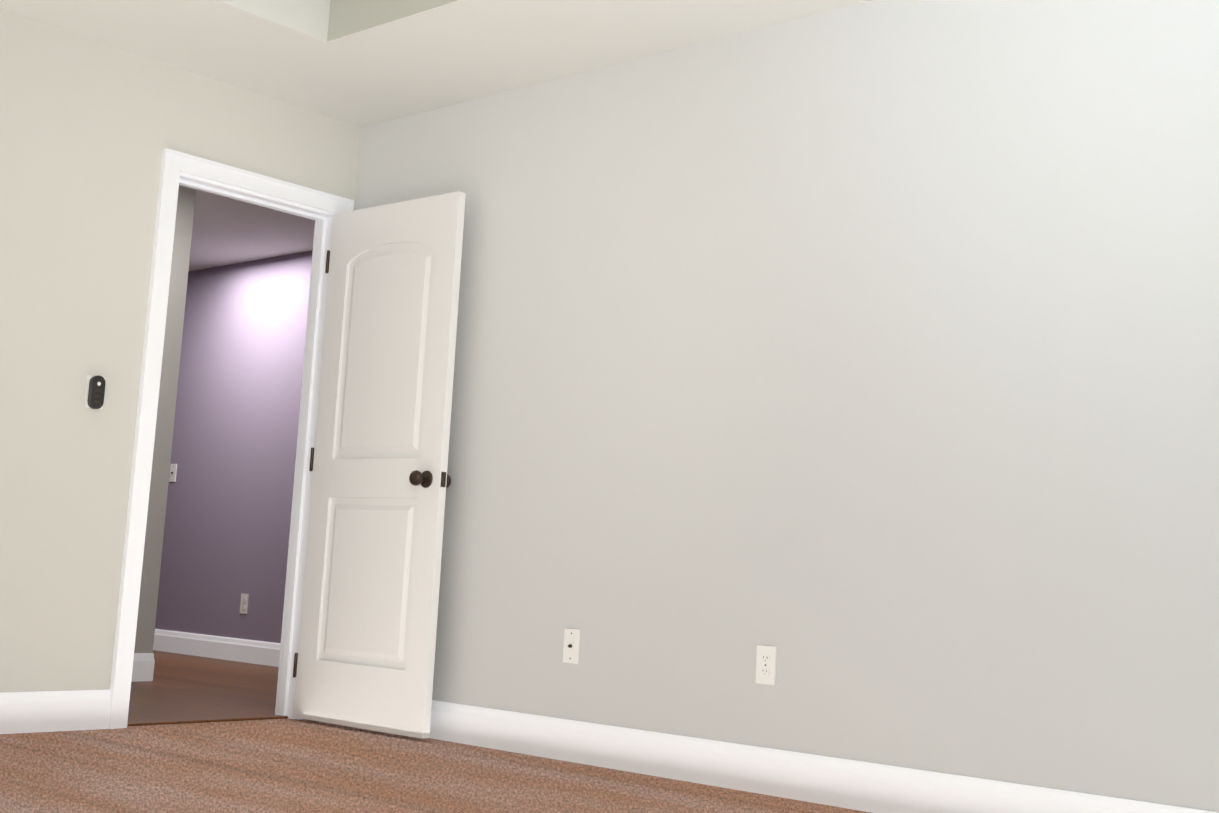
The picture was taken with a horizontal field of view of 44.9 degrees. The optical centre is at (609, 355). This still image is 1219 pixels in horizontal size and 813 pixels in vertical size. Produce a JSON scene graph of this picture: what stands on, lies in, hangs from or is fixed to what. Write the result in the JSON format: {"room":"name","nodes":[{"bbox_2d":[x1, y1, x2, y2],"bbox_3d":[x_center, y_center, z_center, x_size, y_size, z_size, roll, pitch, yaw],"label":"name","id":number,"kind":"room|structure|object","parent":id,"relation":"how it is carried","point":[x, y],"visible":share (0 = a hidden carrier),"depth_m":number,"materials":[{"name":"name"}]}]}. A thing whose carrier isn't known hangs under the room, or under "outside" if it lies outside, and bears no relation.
{"room":"empty bedroom","nodes":[
{"label":"empty bedroom","id":0,"kind":"room"},
{"bbox_2d":[134,186,195,652],"bbox_3d":[-3.124,-0.080,6.322,0.120,2.950,2.840,-4,-11,41],"label":"wall","id":1,"kind":"structure","parent":0,"point":[151,567],"depth_m":7.26,"materials":[{"name":"grey paint"}]},
{"bbox_2d":[131,629,162,681],"bbox_3d":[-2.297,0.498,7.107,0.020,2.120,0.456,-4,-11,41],"label":"baseboard","id":2,"kind":"structure","parent":1,"relation":"attached to","point":[143,663],"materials":[{"name":"white wood"}]},
{"bbox_2d":[0,10,360,691],"bbox_3d":[-1.960,-0.180,5.228,0.120,2.950,5.630,-4,-11,41],"label":"wall","id":3,"kind":"structure","parent":0,"point":[90,130],"depth_m":5.22,"materials":[{"name":"paint"}]},
{"bbox_2d":[0,689,110,733],"bbox_3d":[-2.752,1.040,4.113,0.016,0.135,2.985,-4,-11,41],"label":"baseboard","id":4,"kind":"structure","parent":3,"relation":"attached to","point":[73,710],"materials":[{"name":"white wood"}]},
{"bbox_2d":[84,375,105,409],"bbox_3d":[-1.824,0.132,5.242,0.028,0.120,0.070,-4,-11,41],"label":"switch","id":5,"kind":"object","parent":3,"relation":"attached to","point":[94,392],"visible":0.98,"depth_m":5.23,"materials":[{"name":"black plastic"}]},
{"bbox_2d":[109,148,353,728],"bbox_3d":[-1.477,0.341,5.732,0.168,2.115,0.890,-4,-11,41],"label":"door frame","id":6,"kind":"structure","parent":3,"relation":"attached to","point":[174,163],"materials":[{"name":"white wood"}]},
{"bbox_2d":[293,191,465,737],"bbox_3d":[-0.896,0.401,5.693,0.756,2.022,0.179,-4,-11,40],"label":"door leaf","id":7,"kind":"structure","parent":6,"relation":"attached to","point":[364,657],"depth_m":5.65,"materials":[{"name":"white wood"}]},
{"bbox_2d":[128,650,278,721],"bbox_3d":[-3.306,1.563,7.074,4.665,0.104,4.180,-4,-11,41],"label":"floor","id":8,"kind":"structure","parent":0,"point":[181,687],"depth_m":6.77,"materials":[{"name":"brown wood"}]},
{"bbox_2d":[155,250,312,642],"bbox_3d":[-1.870,0.345,8.777,4.480,2.950,0.120,-4,-11,41],"label":"wall","id":9,"kind":"structure","parent":0,"point":[229,499],"depth_m":9.03,"materials":[{"name":"purple paint"}]},
{"bbox_2d":[169,464,176,481],"bbox_3d":[-2.796,0.753,9.432,0.070,0.115,0.017,-4,-11,41],"label":"light switch","id":10,"kind":"object","parent":9,"relation":"attached to","point":[173,471],"visible":1,"depth_m":9.43,"materials":[{"name":"white plastic"}]},
{"bbox_2d":[161,630,280,666],"bbox_3d":[-1.986,1.727,8.522,4.480,0.135,0.016,-4,-11,41],"label":"baseboard","id":11,"kind":"structure","parent":9,"relation":"attached to","point":[236,649],"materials":[{"name":"white wood"}]},
{"bbox_2d":[240,594,248,613],"bbox_3d":[-2.165,1.473,8.736,0.070,0.115,0.008,-4,-11,41],"label":"outlet","id":12,"kind":"object","parent":9,"relation":"attached to","point":[244,604],"visible":1,"depth_m":8.73,"materials":[{"name":"white plastic"}]},
{"bbox_2d":[179,185,314,270],"bbox_3d":[-3.231,-1.154,7.449,4.600,0.510,4.300,-4,-11,41],"label":"ceiling","id":13,"kind":"structure","parent":0,"point":[227,231],"depth_m":8.39,"materials":[{"name":"white paint"}]},
{"bbox_2d":[0,718,870,812],"bbox_3d":[-0.392,1.058,2.602,5.655,0.100,4.170,-4,-11,41],"label":"floor carpet","id":14,"kind":"object","parent":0,"point":[287,765],"visible":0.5,"depth_m":4.34,"materials":[{"name":"brown carpet"}]},
{"bbox_2d":[127,715,287,725],"bbox_3d":[-1.524,1.381,5.574,0.045,0.009,0.724,-4,-11,41],"label":"threshold","id":15,"kind":"object","parent":14,"relation":"on","point":[203,720],"depth_m":5.55,"materials":[{"name":"brown wood"}]},
{"bbox_2d":[0,0,870,127],"bbox_3d":[-0.278,-1.653,3.022,5.480,0.510,3.930,-4,-11,41],"label":"ceiling","id":16,"kind":"structure","parent":0,"point":[361,63],"depth_m":5.17,"materials":[{"name":"white paint"}]},
{"bbox_2d":[355,0,1218,811],"bbox_3d":[1.040,-0.162,4.301,5.600,2.950,0.120,-4,-11,41],"label":"wall","id":17,"kind":"structure","parent":0,"point":[857,366],"depth_m":4.43,"materials":[{"name":"paint"}]},
{"bbox_2d":[563,628,579,663],"bbox_3d":[-0.134,0.993,5.033,0.070,0.115,0.017,-4,-11,41],"label":"outlet","id":18,"kind":"object","parent":17,"relation":"attached to","point":[571,645],"visible":1,"depth_m":5.03,"materials":[{"name":"white plastic"}]},
{"bbox_2d":[756,645,776,684],"bbox_3d":[0.477,0.947,4.503,0.070,0.115,0.008,-4,-11,41],"label":"electrical outlet","id":19,"kind":"object","parent":17,"relation":"attached to","point":[766,665],"visible":1,"depth_m":4.50,"materials":[{"name":"white plastic"}]},
{"bbox_2d":[429,700,1218,812],"bbox_3d":[0.879,1.222,4.086,5.480,0.135,0.016,-4,-11,41],"label":"baseboard","id":20,"kind":"structure","parent":17,"relation":"attached to","point":[851,784],"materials":[{"name":"white wood"}]}
]}

